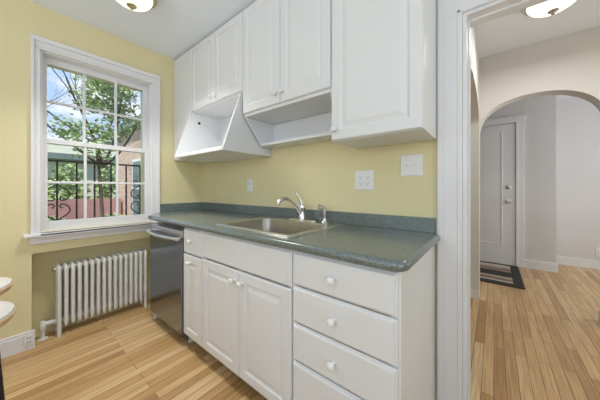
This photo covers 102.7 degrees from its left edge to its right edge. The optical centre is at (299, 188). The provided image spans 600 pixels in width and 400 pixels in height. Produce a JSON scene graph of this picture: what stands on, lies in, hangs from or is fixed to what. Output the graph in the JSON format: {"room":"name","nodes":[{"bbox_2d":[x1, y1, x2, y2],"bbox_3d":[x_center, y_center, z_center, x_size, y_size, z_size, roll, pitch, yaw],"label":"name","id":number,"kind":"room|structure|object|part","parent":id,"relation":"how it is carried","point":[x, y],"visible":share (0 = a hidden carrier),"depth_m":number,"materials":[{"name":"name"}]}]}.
{"room":"kitchen","nodes":[
{"label":"kitchen","id":0,"kind":"room"},
{"bbox_2d":[0,0,202,339],"bbox_3d":[-2.261,-0.098,1.577,0.300,2.495,3.510,0,0,39],"label":"wall","id":1,"kind":"structure","parent":0,"point":[32,291],"depth_m":1.78,"materials":[{"name":"yellow paint"}]},
{"bbox_2d":[0,329,34,358],"bbox_3d":[-2.534,1.087,0.985,0.020,0.125,1.946,0,0,39],"label":"baseboard","id":2,"kind":"structure","parent":1,"relation":"attached to","point":[12,345],"depth_m":1.66,"materials":[{"name":"white wood"}]},
{"bbox_2d":[23,332,34,346],"bbox_3d":[-1.930,1.079,1.710,0.009,0.082,0.053,0,0,39],"label":"wall outlet","id":3,"kind":"object","parent":1,"relation":"attached to","point":[29,339],"visible":1,"depth_m":1.71,"materials":[{"name":"white plastic"}]},
{"bbox_2d":[23,33,162,244],"bbox_3d":[-1.728,-0.350,2.096,0.238,1.510,0.912,0,0,39],"label":"window","id":4,"kind":"structure","parent":1,"relation":"in","point":[40,59],"depth_m":1.99,"materials":[{"name":"white wood"}]},
{"bbox_3d":[-1.728,0.340,2.096,0.238,0.026,0.912,0,0,39],"label":"sill","id":5,"kind":"part","parent":4,"relation":"part of","materials":[{"name":"white wood"}]},
{"bbox_3d":[-1.756,-0.677,2.115,0.036,0.664,0.730,0,0,39],"label":"sash","id":6,"kind":"part","parent":4,"relation":"part of","materials":[{"name":"white wood"}]},
{"bbox_3d":[-1.721,-0.027,2.086,0.036,0.706,0.730,0,0,39],"label":"sash","id":7,"kind":"part","parent":4,"relation":"part of","materials":[{"name":"white wood"}]},
{"bbox_2d":[174,49,208,162],"bbox_3d":[-1.075,-0.812,2.512,0.365,1.054,0.319,0,0,39],"label":"upper cabinet","id":8,"kind":"object","parent":1,"relation":"attached to","point":[182,111],"visible":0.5,"depth_m":2.39,"materials":[{"name":"white paint"}]},
{"bbox_3d":[-1.169,-0.806,2.395,0.359,1.037,0.018,0,0,39],"label":"door","id":9,"kind":"part","parent":8,"relation":"part of","materials":[{"name":"white paint"}]},
{"bbox_2d":[1,261,599,399],"bbox_3d":[0.944,1.210,1.487,5.500,0.120,7.400,0,0,39],"label":"floor","id":10,"kind":"structure","parent":0,"point":[541,341],"depth_m":1.63,"materials":[{"name":"brown wood"}]},
{"bbox_2d":[0,277,12,399],"bbox_3d":[-1.374,0.775,0.934,0.332,0.752,0.332,0,0,39],"label":"bar stool","id":11,"kind":"object","parent":10,"relation":"on","point":[6,283],"visible":1,"depth_m":1.03,"materials":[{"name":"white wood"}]},
{"bbox_3d":[-1.295,0.803,1.033,0.018,0.695,0.061,0,0,39],"label":"leg","id":12,"kind":"part","parent":11,"relation":"part of","materials":[{"name":"black metal"}]},
{"bbox_3d":[-1.374,0.437,0.934,0.332,0.050,0.332,0,0,39],"label":"seat","id":13,"kind":"part","parent":11,"relation":"part of","materials":[{"name":"white wood"}]},
{"bbox_2d":[0,301,15,327],"bbox_3d":[-1.087,0.775,0.702,0.332,0.752,0.332,0,0,39],"label":"bar stool","id":14,"kind":"object","parent":10,"relation":"on","point":[7,309],"visible":1,"depth_m":0.79,"materials":[{"name":"wood"}]},
{"bbox_2d":[37,249,146,341],"bbox_3d":[-1.751,0.876,2.089,0.134,0.548,0.728,0,0,39],"label":"radiator","id":15,"kind":"object","parent":10,"relation":"on","point":[91,286],"visible":1,"depth_m":2.04,"materials":[{"name":"metal"}]},
{"bbox_2d":[145,223,193,342],"bbox_3d":[-0.921,0.731,2.117,0.583,0.838,0.664,0,0,39],"label":"dishwasher","id":16,"kind":"object","parent":10,"relation":"on","point":[167,252],"visible":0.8,"depth_m":1.87,"materials":[{"name":"silver metal"}]},
{"bbox_3d":[-1.104,0.366,1.887,0.564,0.024,0.076,0,0,39],"label":"handle","id":17,"kind":"part","parent":16,"relation":"part of","materials":[{"name":"metal"}]},
{"bbox_3d":[-1.074,0.715,1.925,0.579,0.701,0.028,0,0,39],"label":"door","id":18,"kind":"part","parent":16,"relation":"part of","materials":[{"name":"metal"}]},
{"bbox_3d":[-1.073,0.336,1.927,0.579,0.048,0.024,0,0,39],"label":"control panel","id":19,"kind":"part","parent":16,"relation":"part of","materials":[{"name":"metal"}]},
{"bbox_2d":[184,227,203,346],"bbox_3d":[-0.561,0.713,1.881,0.258,0.873,0.656,0,0,39],"label":"base cabinet","id":20,"kind":"object","parent":10,"relation":"on","point":[193,238],"visible":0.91,"depth_m":1.64,"materials":[{"name":"white paint"}]},
{"bbox_3d":[-0.740,0.756,1.661,0.250,0.575,0.018,0,0,39],"label":"door","id":21,"kind":"part","parent":20,"relation":"part of","materials":[{"name":"white paint"}]},
{"bbox_3d":[-0.740,0.373,1.660,0.250,0.179,0.019,0,0,39],"label":"drawer","id":22,"kind":"part","parent":20,"relation":"part of","materials":[{"name":"white paint"}]},
{"bbox_2d":[202,231,293,399],"bbox_3d":[-0.158,0.713,1.556,0.777,0.873,0.654,0,0,39],"label":"base cabinet","id":23,"kind":"object","parent":10,"relation":"on","point":[247,286],"visible":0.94,"depth_m":1.26,"materials":[{"name":"white paint"}]},
{"bbox_3d":[-0.487,0.752,1.456,0.382,0.584,0.018,0,0,39],"label":"door","id":24,"kind":"part","parent":23,"relation":"part of","materials":[{"name":"white paint"}]},
{"bbox_3d":[-0.382,0.518,1.338,0.033,0.033,0.034,0,0,39],"label":"knob","id":25,"kind":"part","parent":23,"relation":"part of","materials":[{"name":"white ceramic"}]},
{"bbox_3d":[-0.324,0.518,1.292,0.033,0.033,0.034,0,0,39],"label":"knob","id":26,"kind":"part","parent":23,"relation":"part of","materials":[{"name":"white ceramic"}]},
{"bbox_3d":[-0.337,0.368,1.335,0.769,0.169,0.019,0,0,39],"label":"false drawer","id":27,"kind":"part","parent":23,"relation":"part of","materials":[{"name":"white paint"}]},
{"bbox_3d":[-0.186,0.752,1.214,0.383,0.584,0.018,0,0,39],"label":"door","id":28,"kind":"part","parent":23,"relation":"part of","materials":[{"name":"white paint"}]},
{"bbox_2d":[148,202,439,271],"bbox_3d":[-0.393,0.216,1.750,2.386,0.116,0.648,0,0,39],"label":"countertop","id":29,"kind":"structure","parent":23,"relation":"on","point":[395,243],"depth_m":1.28,"materials":[{"name":"green laminate"}]},
{"bbox_2d":[216,216,342,236],"bbox_3d":[-0.136,0.315,1.566,0.676,0.170,0.534,0,0,39],"label":"sink","id":30,"kind":"object","parent":29,"relation":"in","point":[282,226],"visible":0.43,"depth_m":1.68,"materials":[{"name":"metal"}]},
{"bbox_2d":[227,219,324,232],"bbox_3d":[-0.160,0.317,1.536,0.580,0.166,0.381,0,0,39],"label":"basin","id":31,"kind":"object","parent":30,"relation":"in","point":[269,225],"depth_m":1.72,"materials":[{"name":"metal"}]},
{"bbox_2d":[318,204,327,222],"bbox_3d":[0.154,0.169,1.610,0.070,0.124,0.048,0,0,-14],"label":"sprayer","id":32,"kind":"object","parent":30,"relation":"on","point":[321,207],"visible":1,"depth_m":1.60,"materials":[{"name":"silver metal"}]},
{"bbox_2d":[276,192,316,221],"bbox_3d":[-0.035,0.127,1.662,0.250,0.208,0.218,0,0,39],"label":"faucet","id":33,"kind":"object","parent":29,"relation":"on","point":[301,208],"visible":1,"depth_m":1.70,"materials":[{"name":"silver metal"}]},
{"bbox_3d":[-0.070,0.126,1.678,0.211,0.136,0.031,0,0,-28],"label":"spout","id":34,"kind":"part","parent":33,"relation":"part of","materials":[{"name":"silver metal"}]},
{"bbox_3d":[-0.005,0.073,1.724,0.064,0.100,0.024,0,0,-3],"label":"lever","id":35,"kind":"part","parent":33,"relation":"part of","materials":[{"name":"silver metal"}]},
{"bbox_3d":[0.016,0.227,1.725,0.250,0.009,0.056,0,0,39],"label":"plate","id":36,"kind":"part","parent":33,"relation":"part of","materials":[{"name":"silver metal"}]},
{"bbox_2d":[293,245,434,399],"bbox_3d":[0.328,0.713,1.163,0.470,0.873,0.656,0,0,39],"label":"base cabinet","id":37,"kind":"object","parent":10,"relation":"on","point":[361,332],"visible":0.95,"depth_m":0.92,"materials":[{"name":"white paint"}]},
{"bbox_3d":[0.147,0.910,0.944,0.458,0.268,0.019,0,0,39],"label":"drawer","id":38,"kind":"part","parent":37,"relation":"part of","materials":[{"name":"white paint"}]},
{"bbox_3d":[0.121,0.359,0.930,0.033,0.033,0.034,0,0,39],"label":"knob","id":39,"kind":"part","parent":37,"relation":"part of","materials":[{"name":"white ceramic"}]},
{"bbox_3d":[0.121,0.688,0.930,0.033,0.033,0.034,0,0,39],"label":"knob","id":40,"kind":"part","parent":37,"relation":"part of","materials":[{"name":"white ceramic"}]},
{"bbox_3d":[0.121,0.520,0.930,0.033,0.033,0.034,0,0,39],"label":"knob","id":41,"kind":"part","parent":37,"relation":"part of","materials":[{"name":"white ceramic"}]},
{"bbox_3d":[0.147,0.688,0.944,0.458,0.164,0.019,0,0,39],"label":"drawer","id":42,"kind":"part","parent":37,"relation":"part of","materials":[{"name":"white paint"}]},
{"bbox_3d":[0.147,0.520,0.944,0.458,0.160,0.019,0,0,39],"label":"drawer","id":43,"kind":"part","parent":37,"relation":"part of","materials":[{"name":"white paint"}]},
{"bbox_3d":[0.147,0.359,0.944,0.458,0.150,0.019,0,0,39],"label":"drawer","id":44,"kind":"part","parent":37,"relation":"part of","materials":[{"name":"white paint"}]},
{"bbox_3d":[0.524,0.712,1.038,0.008,0.872,0.602,0,0,39],"label":"panel","id":45,"kind":"part","parent":37,"relation":"part of","materials":[{"name":"white paint"}]},
{"bbox_2d":[480,261,524,289],"bbox_3d":[2.415,1.145,3.458,1.140,0.010,0.985,0,0,39],"label":"rug","id":46,"kind":"object","parent":10,"relation":"on","point":[500,274],"visible":0.36,"depth_m":3.17,"materials":[{"name":"fabric"}]},
{"bbox_2d":[27,0,599,99],"bbox_3d":[0.944,-1.405,1.487,5.500,0.120,7.400,0,0,39],"label":"ceiling","id":47,"kind":"structure","parent":0,"point":[172,28],"depth_m":1.95,"materials":[{"name":"paint"}]},
{"bbox_2d":[116,0,157,11],"bbox_3d":[-1.123,-1.268,1.602,0.300,0.155,0.300,0,0,39],"label":"ceiling light","id":48,"kind":"object","parent":47,"relation":"attached to","point":[134,5],"visible":1,"depth_m":1.61,"materials":[{"name":"white glass"}]},
{"bbox_2d":[521,0,575,17],"bbox_3d":[1.738,-1.268,1.649,0.330,0.155,0.330,0,0,39],"label":"ceiling light","id":49,"kind":"object","parent":47,"relation":"attached to","point":[551,7],"visible":0.96,"depth_m":1.64,"materials":[{"name":"white glass"}]},
{"bbox_2d":[203,14,462,399],"bbox_3d":[0.612,-0.098,1.434,4.950,2.495,0.120,0,0,39],"label":"wall","id":50,"kind":"structure","parent":0,"point":[322,173],"depth_m":1.66,"materials":[{"name":"yellow paint"}]},
{"bbox_2d":[191,11,242,118],"bbox_3d":[-0.641,-1.028,2.140,0.775,0.621,0.354,0,0,39],"label":"upper cabinet","id":51,"kind":"object","parent":50,"relation":"attached to","point":[217,60],"visible":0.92,"depth_m":2.01,"materials":[{"name":"white paint"}]},
{"bbox_3d":[-0.875,-1.026,2.158,0.382,0.593,0.018,0,0,39],"label":"door","id":52,"kind":"part","parent":51,"relation":"part of","materials":[{"name":"white paint"}]},
{"bbox_3d":[-0.575,-1.026,1.915,0.383,0.593,0.018,0,0,39],"label":"door","id":53,"kind":"part","parent":51,"relation":"part of","materials":[{"name":"white paint"}]},
{"bbox_2d":[174,93,271,162],"bbox_3d":[-0.685,-0.492,2.094,0.758,0.448,0.475,0,0,39],"label":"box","id":54,"kind":"object","parent":50,"relation":"attached to","point":[204,138],"visible":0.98,"depth_m":2.10,"materials":[{"name":"white paint"}]},
{"bbox_3d":[-0.972,-0.501,2.329,0.016,0.430,0.471,0,0,39],"label":"panel","id":55,"kind":"part","parent":54,"relation":"part of","materials":[{"name":"white paint"}]},
{"bbox_2d":[174,146,271,162],"bbox_3d":[-0.685,-0.284,2.094,0.758,0.032,0.475,0,0,39],"label":"shelf","id":56,"kind":"object","parent":54,"relation":"attached to","point":[220,154],"depth_m":1.97,"materials":[{"name":"white paint"}]},
{"bbox_3d":[-0.538,-0.501,2.276,0.726,0.430,0.008,0,0,39],"label":"panel","id":57,"kind":"part","parent":54,"relation":"part of","materials":[{"name":"white paint"}]},
{"bbox_3d":[-0.395,-0.501,1.863,0.016,0.430,0.471,0,0,39],"label":"panel","id":58,"kind":"part","parent":54,"relation":"part of","materials":[{"name":"white paint"}]},
{"bbox_2d":[247,179,252,191],"bbox_3d":[-0.468,-0.026,2.223,0.074,0.117,0.010,0,0,39],"label":"wall outlet","id":59,"kind":"object","parent":50,"relation":"attached to","point":[249,181],"visible":1,"depth_m":2.22,"materials":[{"name":"white plastic"}]},
{"bbox_2d":[243,0,331,124],"bbox_3d":[-0.042,-0.935,1.656,0.763,0.807,0.354,0,0,39],"label":"upper cabinet","id":60,"kind":"object","parent":50,"relation":"attached to","point":[287,44],"visible":0.94,"depth_m":1.53,"materials":[{"name":"white paint"}]},
{"bbox_3d":[-0.274,-0.938,1.672,0.376,0.771,0.018,0,0,39],"label":"door","id":61,"kind":"part","parent":60,"relation":"part of","materials":[{"name":"white paint"}]},
{"bbox_3d":[0.022,-0.938,1.433,0.377,0.771,0.018,0,0,39],"label":"door","id":62,"kind":"part","parent":60,"relation":"part of","materials":[{"name":"white paint"}]},
{"bbox_2d":[245,92,331,148],"bbox_3d":[-0.026,-0.432,1.677,0.756,0.196,0.296,0,0,39],"label":"shelf","id":63,"kind":"object","parent":50,"relation":"attached to","point":[312,129],"visible":0.59,"depth_m":1.83,"materials":[{"name":"white paint"}]},
{"bbox_3d":[-0.314,-0.432,1.909,0.016,0.196,0.296,0,0,39],"label":"panel","id":64,"kind":"part","parent":63,"relation":"part of","materials":[{"name":"white paint"}]},
{"bbox_3d":[0.065,-0.442,1.789,0.724,0.176,0.008,0,0,39],"label":"panel","id":65,"kind":"part","parent":63,"relation":"part of","materials":[{"name":"white paint"}]},
{"bbox_2d":[160,202,434,232],"bbox_3d":[-0.343,0.197,1.834,2.358,0.078,0.453,0,0,39],"label":"backsplash","id":66,"kind":"structure","parent":50,"relation":"attached to","point":[420,224],"depth_m":1.65,"materials":[{"name":"green laminate"}]},
{"bbox_2d":[355,170,373,189],"bbox_3d":[0.405,-0.050,1.518,0.122,0.124,0.010,0,0,39],"label":"wall outlet","id":67,"kind":"object","parent":50,"relation":"attached to","point":[364,180],"visible":1,"depth_m":1.51,"materials":[{"name":"white plastic"}]},
{"bbox_2d":[330,0,436,148],"bbox_3d":[0.433,-0.797,1.271,0.458,1.084,0.354,0,0,39],"label":"upper cabinet","id":68,"kind":"object","parent":50,"relation":"attached to","point":[384,52],"visible":1,"depth_m":1.15,"materials":[{"name":"white paint"}]},
{"bbox_2d":[400,154,422,175],"bbox_3d":[0.619,-0.127,1.339,0.116,0.118,0.020,0,0,39],"label":"light switch","id":69,"kind":"object","parent":50,"relation":"attached to","point":[410,165],"visible":1,"depth_m":1.34,"materials":[{"name":"white plastic"}]},
{"bbox_2d":[437,0,548,399],"bbox_3d":[1.196,0.055,0.948,1.132,2.190,0.145,0,0,39],"label":"door frame","id":70,"kind":"structure","parent":50,"relation":"in","point":[449,12],"depth_m":1.21,"materials":[{"name":"white wood"}]},
{"bbox_3d":[0.760,0.058,1.222,0.110,2.185,0.024,0,0,39],"label":"casing","id":71,"kind":"part","parent":70,"relation":"part of","materials":[{"name":"white wood"}]},
{"bbox_3d":[1.157,-0.954,0.901,1.132,0.172,0.024,0,0,39],"label":"head casing","id":72,"kind":"part","parent":70,"relation":"part of","materials":[{"name":"white wood"}]},
{"bbox_2d":[470,26,478,289],"bbox_3d":[1.325,-0.098,1.925,0.122,2.495,1.536,0,0,39],"label":"wall","id":73,"kind":"structure","parent":0,"point":[474,45],"depth_m":2.48,"materials":[{"name":"white paint"}]},
{"bbox_2d":[471,288,478,299],"bbox_3d":[1.392,1.090,2.851,1.182,0.120,0.015,0,0,39],"label":"baseboard","id":74,"kind":"structure","parent":73,"relation":"attached to","point":[474,292],"depth_m":2.49,"materials":[{"name":"white wood"}]},
{"bbox_2d":[485,95,555,265],"bbox_3d":[2.364,-0.098,4.628,3.460,2.495,0.670,0,0,39],"label":"wall","id":75,"kind":"structure","parent":0,"point":[539,112],"depth_m":3.39,"materials":[{"name":"grey paint"}]},
{"bbox_2d":[480,115,524,267],"bbox_3d":[2.775,0.045,3.812,1.165,2.210,0.081,0,0,39],"label":"door","id":76,"kind":"structure","parent":75,"relation":"in","point":[497,143],"depth_m":3.62,"materials":[{"name":"white wood"}]},
{"bbox_3d":[2.790,-1.012,3.830,1.165,0.095,0.035,0,0,39],"label":"head casing","id":77,"kind":"part","parent":76,"relation":"part of","materials":[{"name":"white wood"}]},
{"bbox_3d":[2.795,0.050,3.829,1.135,2.200,0.030,0,0,39],"label":"casing","id":78,"kind":"part","parent":76,"relation":"part of","materials":[{"name":"white wood"}]},
{"bbox_2d":[524,259,557,272],"bbox_3d":[3.374,1.087,3.369,0.343,0.125,0.018,0,0,39],"label":"baseboard","id":79,"kind":"structure","parent":75,"relation":"attached to","point":[531,264],"depth_m":3.36,"materials":[{"name":"white wood"}]},
{"bbox_2d":[479,26,599,297],"bbox_3d":[2.462,-0.098,2.092,3.800,2.495,0.150,0,0,39],"label":"wall","id":80,"kind":"structure","parent":0,"point":[569,64],"depth_m":2.21,"materials":[{"name":"white paint"}]},
{"bbox_2d":[556,97,599,260],"bbox_3d":[4.598,-0.098,3.176,1.840,2.495,0.120,0,0,39],"label":"wall","id":81,"kind":"structure","parent":0,"point":[577,119],"depth_m":3.53,"materials":[{"name":"grey paint"}]},
{"bbox_2d":[556,256,599,269],"bbox_3d":[4.561,1.087,3.117,1.822,0.125,0.018,0,0,39],"label":"baseboard","id":82,"kind":"structure","parent":81,"relation":"attached to","point":[570,261],"depth_m":3.50,"materials":[{"name":"white wood"}]},
{"bbox_2d":[596,247,599,255],"bbox_3d":[4.232,0.900,3.388,0.075,0.120,0.010,0,0,39],"label":"wall outlet","id":83,"kind":"object","parent":81,"relation":"attached to","point":[597,248],"visible":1,"depth_m":3.40,"materials":[{"name":"white plastic"}]},
{"label":"outside","id":84,"kind":"structure","parent":0,"visible":0},
{"bbox_3d":[-21.339,2.850,23.671,57.050,0.200,70.000,0,0,39],"label":"ground","id":85,"kind":"structure","parent":84,"visible":0},
{"bbox_2d":[48,216,64,220],"bbox_3d":[-6.459,1.742,6.184,1.503,2.040,1.251,0,0,39],"label":"shrub","id":86,"kind":"object","parent":85,"relation":"on","point":[49,219],"visible":0.02,"depth_m":6.35,"materials":[{"name":"green plant"}]},
{"bbox_2d":[48,162,93,199],"bbox_3d":[-8.821,0.857,9.110,1.668,3.787,1.595,0,0,39],"label":"shrub","id":87,"kind":"object","parent":85,"relation":"on","point":[62,170],"visible":0.19,"depth_m":8.95,"materials":[{"name":"green plant"}]},
{"bbox_2d":[48,144,115,199],"bbox_3d":[-12.844,0.375,11.471,6.200,4.750,8.300,0,0,39],"label":"building","id":88,"kind":"structure","parent":85,"relation":"on","point":[55,152],"depth_m":10.52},
{"bbox_2d":[48,198,120,219],"bbox_3d":[-8.940,1.550,5.006,0.200,2.400,8.550,0,0,39],"label":"wall","id":89,"kind":"structure","parent":85,"relation":"on","point":[63,211],"depth_m":7.46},
{"bbox_2d":[47,68,140,216],"bbox_3d":[-4.741,-1.676,5.237,4.977,8.855,2.042,0,0,35],"label":"tree","id":90,"kind":"object","parent":85,"relation":"on","point":[106,89],"visible":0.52,"depth_m":4.96,"materials":[{"name":"green plant"}]},
{"bbox_2d":[93,161,115,198],"bbox_3d":[-7.911,0.798,10.265,1.620,3.904,1.521,0,0,39],"label":"shrub","id":91,"kind":"object","parent":85,"relation":"on","point":[105,187],"visible":0.09,"depth_m":9.94,"materials":[{"name":"green plant"}]},
{"bbox_2d":[111,114,140,214],"bbox_3d":[-2.846,0.330,9.127,5.900,4.840,5.780,0,0,39],"label":"brick building","id":92,"kind":"structure","parent":85,"relation":"on","point":[130,158],"depth_m":7.85,"materials":[{"name":"brick"}]},
{"bbox_3d":[-5.027,0.430,7.382,0.640,0.780,0.015,0,0,39],"label":"pane","id":93,"kind":"part","parent":92,"relation":"part of","materials":[{"name":"glass"}]},
{"bbox_3d":[-5.027,-0.425,7.382,0.640,0.790,0.015,0,0,39],"label":"pane","id":94,"kind":"part","parent":92,"relation":"part of","materials":[{"name":"glass"}]},
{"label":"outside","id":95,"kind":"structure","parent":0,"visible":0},
{"bbox_3d":[-2.182,0.790,2.598,0.840,0.120,2.500,0,0,39],"label":"trim","id":96,"kind":"structure","parent":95,"visible":0},
{"bbox_2d":[48,159,140,219],"bbox_3d":[-2.236,0.224,2.643,0.036,1.012,2.300,0,0,39],"label":"railing","id":97,"kind":"object","parent":96,"relation":"on","point":[56,161],"visible":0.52,"depth_m":2.62,"materials":[{"name":"black metal"}]},
{"bbox_3d":[-2.236,0.184,2.643,0.036,0.932,2.300,0,0,39],"label":"rail","id":98,"kind":"part","parent":97,"relation":"part of","materials":[{"name":"black metal"}]}
]}

